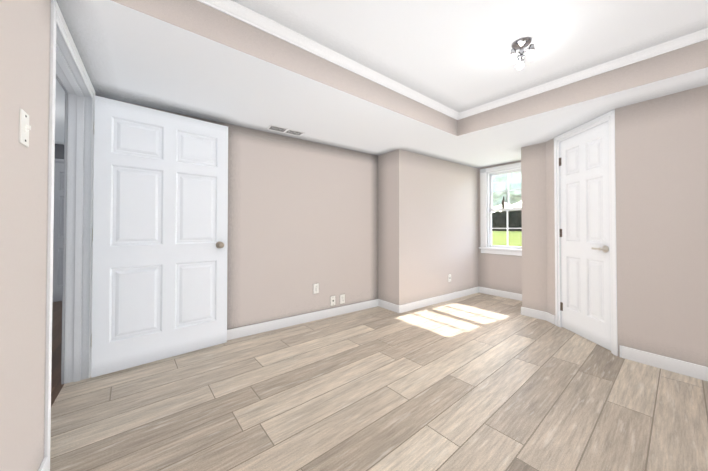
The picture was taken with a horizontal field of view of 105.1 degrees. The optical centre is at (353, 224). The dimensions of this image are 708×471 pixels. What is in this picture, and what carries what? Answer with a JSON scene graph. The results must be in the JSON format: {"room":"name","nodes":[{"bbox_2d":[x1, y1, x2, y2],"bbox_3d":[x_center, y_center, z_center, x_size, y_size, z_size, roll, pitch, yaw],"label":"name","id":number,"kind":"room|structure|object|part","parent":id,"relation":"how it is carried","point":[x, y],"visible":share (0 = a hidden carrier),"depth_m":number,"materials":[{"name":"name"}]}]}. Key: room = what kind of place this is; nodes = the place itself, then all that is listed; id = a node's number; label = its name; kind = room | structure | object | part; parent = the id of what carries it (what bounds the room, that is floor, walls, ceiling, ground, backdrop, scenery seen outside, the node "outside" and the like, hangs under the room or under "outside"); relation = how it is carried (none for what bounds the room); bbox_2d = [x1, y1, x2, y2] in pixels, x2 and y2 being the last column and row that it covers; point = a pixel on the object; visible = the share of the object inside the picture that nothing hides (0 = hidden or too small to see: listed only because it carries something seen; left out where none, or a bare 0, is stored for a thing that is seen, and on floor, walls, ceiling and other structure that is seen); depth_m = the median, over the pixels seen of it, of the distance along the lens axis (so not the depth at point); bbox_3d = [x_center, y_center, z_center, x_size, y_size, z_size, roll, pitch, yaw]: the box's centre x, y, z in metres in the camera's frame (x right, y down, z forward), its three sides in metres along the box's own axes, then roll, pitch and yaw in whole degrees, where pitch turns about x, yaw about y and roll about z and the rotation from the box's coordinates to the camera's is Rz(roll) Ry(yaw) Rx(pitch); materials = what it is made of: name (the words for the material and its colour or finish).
{"room":"empty bedroom","nodes":[
{"label":"empty bedroom","id":0,"kind":"room"},
{"bbox_2d":[0,0,50,470],"bbox_3d":[-1.731,-0.066,1.621,0.120,2.330,7.170,1,-1,-36],"label":"wall","id":1,"kind":"structure","parent":0,"point":[24,55],"depth_m":0.96,"materials":[{"name":"beige paint"}]},
{"bbox_2d":[19,109,30,146],"bbox_3d":[-1.151,-0.339,0.954,0.017,0.115,0.070,1,-1,-36],"label":"light switch","id":2,"kind":"object","parent":1,"relation":"attached to","point":[25,127],"visible":1,"depth_m":0.94,"materials":[{"name":"plastic"}]},
{"bbox_2d":[38,457,47,470],"bbox_3d":[-0.473,1.029,0.016,0.013,0.100,2.849,1,-1,-36],"label":"baseboard","id":3,"kind":"structure","parent":1,"relation":"attached to","point":[44,465],"depth_m":1.13,"materials":[{"name":"white wood"}]},
{"bbox_2d":[44,0,94,470],"bbox_3d":[-1.687,0.049,1.550,0.153,2.100,1.062,1,-1,-36],"label":"door frame","id":4,"kind":"structure","parent":1,"relation":"attached to","point":[77,291],"depth_m":1.90,"materials":[{"name":"white wood"}]},
{"bbox_2d":[91,95,227,377],"bbox_3d":[-1.529,0.081,2.241,0.920,2.030,0.114,1,-1,-41],"label":"bedroom door","id":5,"kind":"structure","parent":4,"relation":"attached to","point":[160,236],"depth_m":2.19,"materials":[{"name":"white paint"}]},
{"bbox_3d":[-1.221,0.184,2.480,0.064,0.064,0.067,1,-1,-41],"label":"knob","id":6,"kind":"part","parent":5,"relation":"part of","materials":[{"name":"silver metal"}]},
{"bbox_2d":[55,144,63,158],"bbox_3d":[-4.366,-0.034,4.082,1.195,2.330,0.120,1,-1,-36],"label":"wall","id":7,"kind":"structure","parent":0,"point":[59,151],"depth_m":4.02,"materials":[{"name":"grey paint"}]},
{"bbox_2d":[52,163,63,301],"bbox_3d":[-4.362,0.104,3.943,0.760,2.030,0.102,1,-1,-36],"label":"hall door","id":8,"kind":"structure","parent":7,"relation":"in","point":[58,228],"depth_m":3.98,"materials":[{"name":"grey wood"}]},
{"bbox_2d":[54,158,63,163],"bbox_3d":[-4.387,0.076,3.978,0.904,2.107,0.019,1,-1,-36],"label":"door frame","id":9,"kind":"structure","parent":7,"relation":"attached to","point":[59,161],"depth_m":4.01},
{"bbox_2d":[108,98,377,329],"bbox_3d":[-0.852,-0.048,2.985,2.915,2.330,0.120,1,-1,-36],"label":"wall","id":10,"kind":"structure","parent":0,"point":[302,217],"depth_m":3.05,"materials":[{"name":"beige paint"}]},
{"bbox_2d":[227,299,377,339],"bbox_3d":[-0.821,1.066,2.911,2.895,0.100,0.013,1,-1,-36],"label":"baseboard","id":11,"kind":"structure","parent":10,"relation":"attached to","point":[243,331],"depth_m":3.03,"materials":[{"name":"white wood"}]},
{"bbox_2d":[313,283,318,293],"bbox_3d":[-0.446,0.750,3.195,0.070,0.115,0.008,1,-1,-36],"label":"electrical outlet","id":12,"kind":"object","parent":10,"relation":"attached to","point":[315,288],"visible":1,"depth_m":3.19,"materials":[{"name":"plastic"}]},
{"bbox_2d":[331,296,334,305],"bbox_3d":[-0.256,0.932,3.331,0.070,0.115,0.011,1,-1,-36],"label":"electrical outlet","id":13,"kind":"object","parent":10,"relation":"attached to","point":[332,300],"visible":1,"depth_m":3.33,"materials":[{"name":"plastic"}]},
{"bbox_2d":[340,294,344,303],"bbox_3d":[-0.144,0.933,3.416,0.070,0.115,0.008,1,-1,-36],"label":"electrical outlet","id":14,"kind":"object","parent":10,"relation":"attached to","point":[342,298],"visible":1,"depth_m":3.41,"materials":[{"name":"plastic"}]},
{"bbox_2d":[111,0,456,135],"bbox_3d":[-0.053,-1.110,2.040,3.061,0.230,0.120,1,-1,-36],"label":"wall","id":15,"kind":"structure","parent":0,"point":[201,19],"depth_m":1.70,"materials":[{"name":"beige paint"}]},
{"bbox_2d":[197,0,458,119],"bbox_3d":[-0.038,-1.198,2.018,3.059,0.056,0.166,1,-1,-36],"label":"crown molding","id":16,"kind":"structure","parent":15,"relation":"attached to","point":[236,10],"depth_m":1.84,"materials":[{"name":"white wood"}]},
{"bbox_2d":[50,293,707,470],"bbox_3d":[-0.205,1.162,2.670,6.230,0.102,7.070,1,-1,-36],"label":"floor","id":17,"kind":"structure","parent":0,"point":[479,382],"depth_m":1.67,"materials":[{"name":"beige wood"}]},
{"bbox_2d":[55,0,707,167],"bbox_3d":[-0.203,-1.292,2.716,6.570,0.150,7.450,1,-1,-36],"label":"ceiling","id":18,"kind":"structure","parent":0,"point":[454,55],"depth_m":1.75,"materials":[{"name":"white paint"}]},
{"bbox_2d":[267,125,303,135],"bbox_3d":[-0.711,-0.984,2.835,0.370,0.003,0.130,1,-1,-36],"label":"ceiling vent","id":19,"kind":"object","parent":18,"relation":"in","point":[284,130],"visible":1,"depth_m":2.82,"materials":[{"name":"white metal"}]},
{"bbox_2d":[509,37,535,69],"bbox_3d":[1.136,-1.147,1.817,0.151,0.163,0.144,1,-1,-36],"label":"ceiling light fixture","id":20,"kind":"object","parent":18,"relation":"attached to","point":[520,44],"visible":1,"depth_m":1.81,"materials":[{"name":"white glass"}]},
{"bbox_2d":[378,149,477,304],"bbox_3d":[1.235,-0.031,4.278,2.020,2.330,0.520,1,-1,-36],"label":"wall","id":21,"kind":"structure","parent":0,"point":[427,225],"depth_m":3.78,"materials":[{"name":"beige paint"}]},
{"bbox_2d":[378,299,399,312],"bbox_3d":[0.461,1.075,3.601,0.013,0.100,0.400,1,-1,-36],"label":"baseboard","id":22,"kind":"structure","parent":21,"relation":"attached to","point":[389,306],"depth_m":3.58,"materials":[{"name":"white wood"}]},
{"bbox_2d":[400,286,478,312],"bbox_3d":[1.345,1.080,4.014,1.900,0.100,0.013,1,-1,-36],"label":"baseboard","id":23,"kind":"structure","parent":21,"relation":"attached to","point":[429,301],"depth_m":3.89,"materials":[{"name":"white wood"}]},
{"bbox_2d":[478,161,521,293],"bbox_3d":[3.214,-0.045,3.198,0.120,2.330,3.590,1,-1,-36],"label":"wall","id":24,"kind":"structure","parent":0,"point":[502,272],"depth_m":4.32,"materials":[{"name":"beige paint"}]},
{"bbox_2d":[479,287,521,300],"bbox_3d":[2.434,1.082,4.128,0.013,0.100,1.097,1,-1,-36],"label":"baseboard","id":25,"kind":"structure","parent":24,"relation":"attached to","point":[504,294],"depth_m":4.27,"materials":[{"name":"white wood"}]},
{"bbox_2d":[479,162,521,255],"bbox_3d":[2.480,-0.238,4.159,0.167,1.400,1.092,1,-1,-36],"label":"window","id":26,"kind":"structure","parent":24,"relation":"in","point":[490,187],"depth_m":4.45,"materials":[{"name":"clear glass"}]},
{"bbox_2d":[521,142,546,311],"bbox_3d":[2.471,-0.041,3.506,0.710,2.330,0.270,1,-1,-36],"label":"wall","id":27,"kind":"structure","parent":0,"point":[534,226],"depth_m":3.29,"materials":[{"name":"beige paint"}]},
{"bbox_2d":[521,307,546,320],"bbox_3d":[2.177,1.071,3.281,0.013,0.100,0.287,1,-1,-36],"label":"baseboard","id":28,"kind":"structure","parent":27,"relation":"attached to","point":[534,313],"depth_m":3.27,"materials":[{"name":"white wood"}]},
{"bbox_2d":[546,138,554,314],"bbox_3d":[2.302,-0.051,2.736,0.100,2.330,0.900,0,-1,2],"label":"wall","id":29,"kind":"structure","parent":0,"point":[550,227],"depth_m":3.12,"materials":[{"name":"beige paint"}]},
{"bbox_2d":[547,312,621,356],"bbox_3d":[2.245,1.064,2.720,0.013,0.100,0.907,0,-1,2],"label":"baseboard","id":30,"kind":"structure","parent":29,"relation":"attached to","point":[550,318],"depth_m":3.07,"materials":[{"name":"white wood"}]},
{"bbox_2d":[559,120,610,350],"bbox_3d":[2.241,0.088,2.670,0.095,2.030,0.622,0,-1,2],"label":"closet door","id":31,"kind":"structure","parent":29,"relation":"in","point":[585,305],"depth_m":2.62,"materials":[{"name":"white paint"}]},
{"bbox_3d":[2.216,0.215,2.445,0.060,0.062,0.116,0,-1,2],"label":"handle","id":32,"kind":"part","parent":31,"relation":"part of","materials":[{"name":"silver metal"}]},
{"bbox_2d":[554,110,617,355],"bbox_3d":[2.240,0.065,2.666,0.019,2.095,0.728,0,-1,2],"label":"door frame","id":33,"kind":"structure","parent":29,"relation":"attached to","point":[609,116],"depth_m":2.36,"materials":[{"name":"white wood"}]},
{"bbox_2d":[457,40,707,135],"bbox_3d":[2.071,-1.112,1.909,0.004,0.230,2.861,1,-1,-41],"label":"wall","id":34,"kind":"structure","parent":0,"point":[687,59],"depth_m":2.10,"materials":[{"name":"beige paint"}]},
{"bbox_2d":[458,27,707,119],"bbox_3d":[2.052,-1.199,1.892,0.050,0.056,2.858,1,-1,-41],"label":"crown molding","id":35,"kind":"structure","parent":34,"relation":"attached to","point":[666,46],"depth_m":2.08,"materials":[{"name":"white wood"}]},
{"bbox_2d":[615,85,707,366],"bbox_3d":[2.761,-0.065,1.665,0.100,2.330,1.662,1,-1,-36],"label":"wall","id":36,"kind":"structure","parent":0,"point":[661,158],"depth_m":2.09,"materials":[{"name":"beige paint"}]},
{"bbox_2d":[621,346,707,380],"bbox_3d":[2.723,1.049,1.607,0.013,0.100,1.637,1,-1,-36],"label":"baseboard","id":37,"kind":"structure","parent":36,"relation":"attached to","point":[697,371],"depth_m":2.06,"materials":[{"name":"white wood"}]},
{"label":"outside","id":38,"kind":"structure","parent":0,"visible":0},
{"bbox_2d":[492,231,521,245],"bbox_3d":[24.110,1.491,30.122,65.510,1.150,140.000,1,-1,-36],"label":"ground","id":39,"kind":"structure","parent":38,"point":[514,241],"depth_m":28.44,"materials":[{"name":"green plant"}]},
{"bbox_2d":[492,210,521,230],"bbox_3d":[42.744,-0.324,55.124,8.708,8.130,123.811,1,-1,-36],"label":"hedge","id":40,"kind":"object","parent":39,"relation":"on","point":[501,218],"depth_m":61.47,"materials":[{"name":"plant"}]},
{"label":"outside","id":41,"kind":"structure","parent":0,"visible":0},
{"bbox_3d":[41.444,-6.253,75.353,1.000,17.400,0.951,1,-1,-36],"label":"tree","id":42,"kind":"object","parent":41,"visible":0},
{"bbox_2d":[493,172,520,206],"bbox_3d":[41.905,-12.950,76.226,14.714,15.433,15.833,1,-1,-36],"label":"tree","id":43,"kind":"object","parent":42,"relation":"attached to","point":[516,177],"depth_m":72.08,"materials":[{"name":"white plant"}]}
]}

